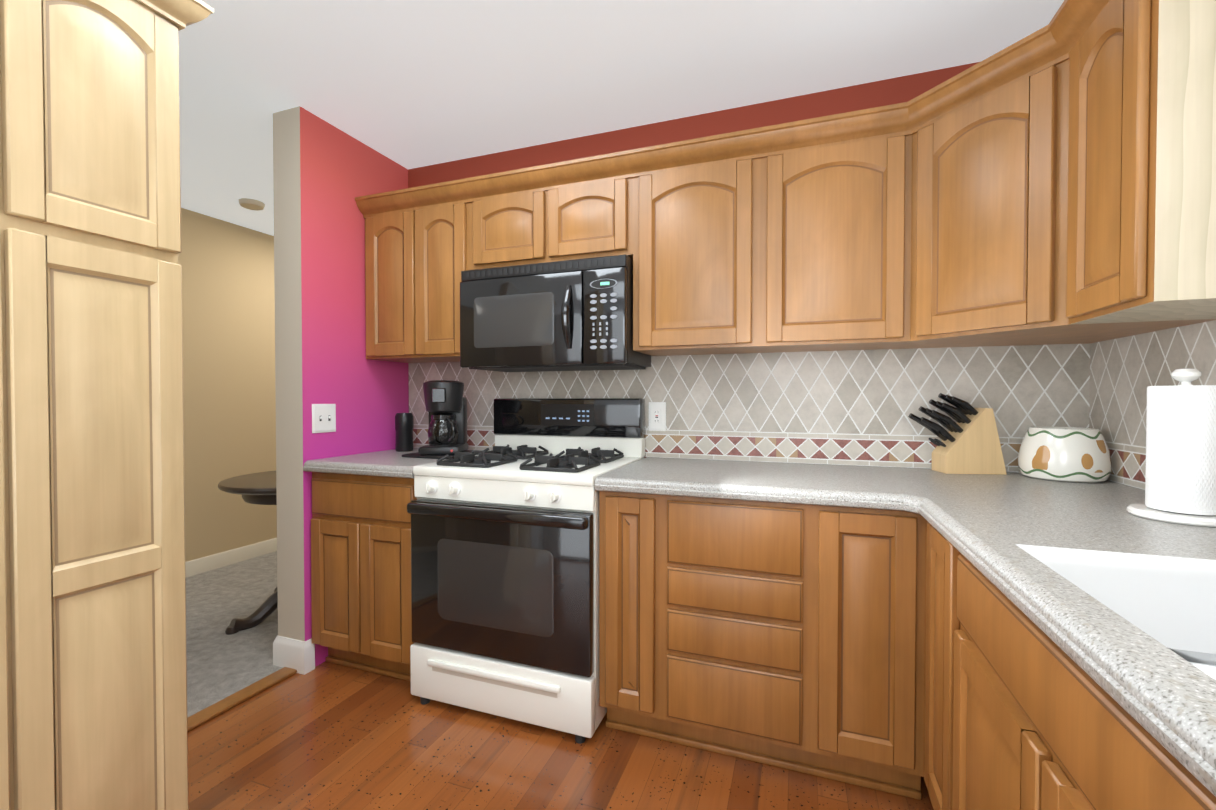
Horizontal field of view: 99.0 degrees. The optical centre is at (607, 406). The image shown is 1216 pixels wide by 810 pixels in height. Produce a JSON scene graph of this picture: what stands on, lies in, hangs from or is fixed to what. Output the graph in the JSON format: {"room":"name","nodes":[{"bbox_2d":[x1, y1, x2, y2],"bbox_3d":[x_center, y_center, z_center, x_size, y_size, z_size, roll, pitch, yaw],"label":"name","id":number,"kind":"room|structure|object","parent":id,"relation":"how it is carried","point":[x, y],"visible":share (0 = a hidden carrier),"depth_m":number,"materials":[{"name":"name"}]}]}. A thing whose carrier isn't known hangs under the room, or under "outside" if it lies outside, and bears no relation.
{"room":"kitchen","nodes":[
{"label":"kitchen","id":0,"kind":"room"},
{"bbox_2d":[178,208,276,561],"bbox_3d":[-3.243,-0.065,2.400,0.200,2.420,7.700,0,1,20],"label":"wall","id":1,"kind":"structure","parent":0,"point":[228,342],"depth_m":3.62,"materials":[{"name":"beige paint"}]},
{"bbox_2d":[185,538,276,576],"bbox_3d":[-3.178,1.089,2.288,0.012,0.100,7.500,0,1,20],"label":"baseboard","id":2,"kind":"structure","parent":1,"relation":"attached to","point":[212,562],"depth_m":3.66,"materials":[{"name":"beige wood"}]},
{"bbox_2d":[186,551,282,717],"bbox_3d":[-2.436,1.171,2.123,1.920,0.058,7.700,0,1,20],"label":"floor carpet","id":3,"kind":"object","parent":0,"point":[221,664],"depth_m":2.60,"materials":[{"name":"grey carpet"}]},
{"bbox_2d":[218,471,277,634],"bbox_3d":[-1.679,0.762,2.871,0.760,0.754,0.760,0,1,20],"label":"round table","id":4,"kind":"object","parent":3,"relation":"on","point":[259,488],"visible":0.25,"depth_m":2.62,"materials":[{"name":"brown wood"}]},
{"bbox_2d":[273,106,408,666],"bbox_3d":[-0.803,-0.087,3.820,0.160,2.420,3.350,0,1,20],"label":"wall","id":5,"kind":"structure","parent":0,"point":[325,173],"depth_m":2.28,"materials":[{"name":"pink paint"}]},
{"bbox_2d":[273,635,314,674],"bbox_3d":[-0.840,1.057,3.738,0.188,0.135,3.164,0,1,20],"label":"baseboard","id":6,"kind":"structure","parent":5,"relation":"attached to","point":[298,656],"depth_m":2.25,"materials":[{"name":"white wood"}]},
{"bbox_2d":[312,404,335,432],"bbox_3d":[-1.262,0.054,2.318,0.016,0.128,0.124,0,1,20],"label":"switch plate","id":7,"kind":"object","parent":5,"relation":"attached to","point":[323,418],"visible":1,"depth_m":2.31,"materials":[{"name":"white plastic"}]},
{"bbox_2d":[188,661,933,809],"bbox_3d":[-0.460,1.207,0.065,3.210,0.050,5.200,0,1,20],"label":"floor","id":8,"kind":"structure","parent":0,"point":[325,735],"depth_m":1.67,"materials":[{"name":"brown wood"}]},
{"bbox_2d":[0,0,213,809],"bbox_3d":[-1.370,0.111,1.065,0.674,2.112,0.655,0,1,20],"label":"pantry cabinet","id":9,"kind":"object","parent":8,"relation":"on","point":[93,685],"visible":1,"depth_m":1.07,"materials":[{"name":"brown wood"}]},
{"bbox_2d":[187,667,296,731],"bbox_3d":[-1.516,1.147,1.866,0.075,0.014,0.846,0,1,20],"label":"threshold","id":10,"kind":"object","parent":8,"relation":"on","point":[199,718],"depth_m":2.03,"materials":[{"name":"brown wood"}]},
{"bbox_2d":[311,472,416,680],"bbox_3d":[-0.919,0.707,2.446,0.574,0.875,0.627,0,1,20],"label":"base cabinet","id":11,"kind":"object","parent":8,"relation":"on","point":[361,571],"visible":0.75,"depth_m":2.16,"materials":[{"name":"brown wood"}]},
{"bbox_2d":[303,448,482,477],"bbox_3d":[-0.922,0.254,2.428,0.575,0.046,0.651,0,1,20],"label":"countertop","id":12,"kind":"structure","parent":11,"relation":"on","point":[391,463],"depth_m":2.17,"materials":[{"name":"grey stone"}]},
{"bbox_2d":[395,413,413,451],"bbox_3d":[-1.033,0.130,2.635,0.088,0.194,0.088,0,1,20],"label":"coffee grinder","id":13,"kind":"object","parent":12,"relation":"on","point":[404,425],"visible":1,"depth_m":2.60,"materials":[{"name":"black"}]},
{"bbox_2d":[402,450,480,458],"bbox_3d":[-0.763,0.224,2.436,0.275,0.012,0.270,0,1,20],"label":"tray","id":14,"kind":"object","parent":12,"relation":"on","point":[415,455],"visible":0.42,"depth_m":2.32,"materials":[{"name":"black"}]},
{"bbox_2d":[418,380,467,454],"bbox_3d":[-0.765,0.048,2.429,0.184,0.338,0.232,0,1,-4],"label":"coffee maker","id":15,"kind":"object","parent":14,"relation":"on","point":[446,404],"visible":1,"depth_m":2.37,"materials":[{"name":"black plastic"}]},
{"bbox_2d":[407,398,644,743],"bbox_3d":[-0.304,0.558,2.172,0.760,1.182,0.693,0,1,20],"label":"range","id":16,"kind":"object","parent":8,"relation":"on","point":[505,574],"visible":0.98,"depth_m":1.89,"materials":[{"name":"white metal"}]},
{"bbox_2d":[599,491,927,799],"bbox_3d":[0.537,0.716,1.911,0.992,0.875,0.627,0,1,20],"label":"base cabinet","id":17,"kind":"object","parent":8,"relation":"on","point":[789,636],"visible":0.94,"depth_m":1.60,"materials":[{"name":"brown wood"}]},
{"bbox_2d":[594,457,901,510],"bbox_3d":[0.498,0.263,1.890,0.930,0.046,0.683,0,1,20],"label":"countertop","id":18,"kind":"structure","parent":17,"relation":"on","point":[853,486],"depth_m":1.70,"materials":[{"name":"grey stone"}]},
{"bbox_2d":[924,522,935,802],"bbox_3d":[1.113,0.727,1.180,0.627,0.876,0.374,0,1,20],"label":"base cabinet","id":19,"kind":"object","parent":8,"relation":"on","point":[930,638],"depth_m":1.37,"materials":[{"name":"brown wood"}]},
{"bbox_2d":[932,530,1215,809],"bbox_3d":[0.928,0.735,0.677,0.627,0.876,0.981,0,1,20],"label":"base cabinet","id":20,"kind":"object","parent":8,"relation":"on","point":[1023,711],"depth_m":0.82,"materials":[{"name":"brown wood"}]},
{"bbox_2d":[874,466,1215,796],"bbox_3d":[0.816,0.360,0.433,0.674,0.196,3.198,0,1,20],"label":"countertop","id":21,"kind":"structure","parent":20,"relation":"on","point":[1100,585],"depth_m":0.88,"materials":[{"name":"grey stone"}]},
{"bbox_2d":[908,393,1006,474],"bbox_3d":[1.255,0.095,1.881,0.293,0.287,0.100,0,1,6],"label":"knife block","id":22,"kind":"object","parent":21,"relation":"on","point":[969,443],"visible":1,"depth_m":1.84,"materials":[{"name":"brown wood"}]},
{"bbox_2d":[1018,427,1111,482],"bbox_3d":[1.522,0.157,1.738,0.236,0.168,0.236,0,1,20],"label":"decorative bowl","id":23,"kind":"object","parent":21,"relation":"on","point":[1073,454],"visible":1,"depth_m":1.66,"materials":[{"name":"ceramic"}]},
{"bbox_2d":[1127,368,1215,526],"bbox_3d":[1.286,0.082,1.158,0.180,0.335,0.180,0,1,20],"label":"paper towel holder","id":24,"kind":"object","parent":21,"relation":"on","point":[1180,481],"visible":1,"depth_m":1.12,"materials":[{"name":"white paper"}]},
{"bbox_2d":[178,0,1063,235],"bbox_3d":[-0.964,-1.310,1.436,5.130,0.100,7.900,0,1,20],"label":"ceiling","id":25,"kind":"structure","parent":0,"point":[409,84],"depth_m":1.92,"materials":[{"name":"white paint"}]},
{"bbox_2d":[238,198,264,210],"bbox_3d":[-2.251,-1.271,3.284,0.140,0.035,0.140,0,1,20],"label":"smoke detector","id":26,"kind":"object","parent":25,"relation":"attached to","point":[251,204],"visible":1,"depth_m":3.25,"materials":[{"name":"beige plastic"}]},
{"bbox_2d":[408,62,978,468],"bbox_3d":[0.422,-0.064,2.357,3.150,2.420,0.150,0,1,20],"label":"wall","id":27,"kind":"structure","parent":0,"point":[896,90],"depth_m":2.27,"materials":[{"name":"red paint"}]},
{"bbox_2d":[409,343,1089,471],"bbox_3d":[0.300,0.001,2.315,2.946,0.462,0.001,0,1,20],"label":"backsplash","id":28,"kind":"structure","parent":27,"relation":"attached to","point":[852,407],"depth_m":2.12,"materials":[{"name":"tile"}]},
{"bbox_2d":[649,402,665,430],"bbox_3d":[0.221,0.046,2.338,0.080,0.130,0.012,0,1,20],"label":"outlet","id":29,"kind":"object","parent":28,"relation":"attached to","point":[657,416],"visible":1,"depth_m":2.33,"materials":[{"name":"white plastic"}]},
{"bbox_2d":[355,0,1215,362],"bbox_3d":[0.137,-0.600,1.864,2.945,0.762,0.952,0,1,20],"label":"upper cabinet","id":30,"kind":"object","parent":27,"relation":"attached to","point":[1053,182],"visible":1,"depth_m":1.17,"materials":[{"name":"brown wood"}]},
{"bbox_2d":[460,254,650,371],"bbox_3d":[-0.234,-0.378,2.277,0.758,0.426,0.438,0,1,20],"label":"microwave","id":31,"kind":"object","parent":30,"relation":"attached to","point":[572,315],"visible":1,"depth_m":2.11,"materials":[{"name":"black"}]},
{"bbox_3d":[0.918,-0.018,-0.568,0.200,2.420,5.000,0,1,20],"label":"wall","id":32,"kind":"structure","parent":0,"visible":0},
{"bbox_2d":[1089,320,1215,489],"bbox_3d":[1.179,0.030,0.455,0.001,0.462,2.898,0,1,20],"label":"wall","id":33,"kind":"structure","parent":32,"relation":"attached to","point":[1126,372],"depth_m":1.56,"materials":[{"name":"tile"}]}
]}

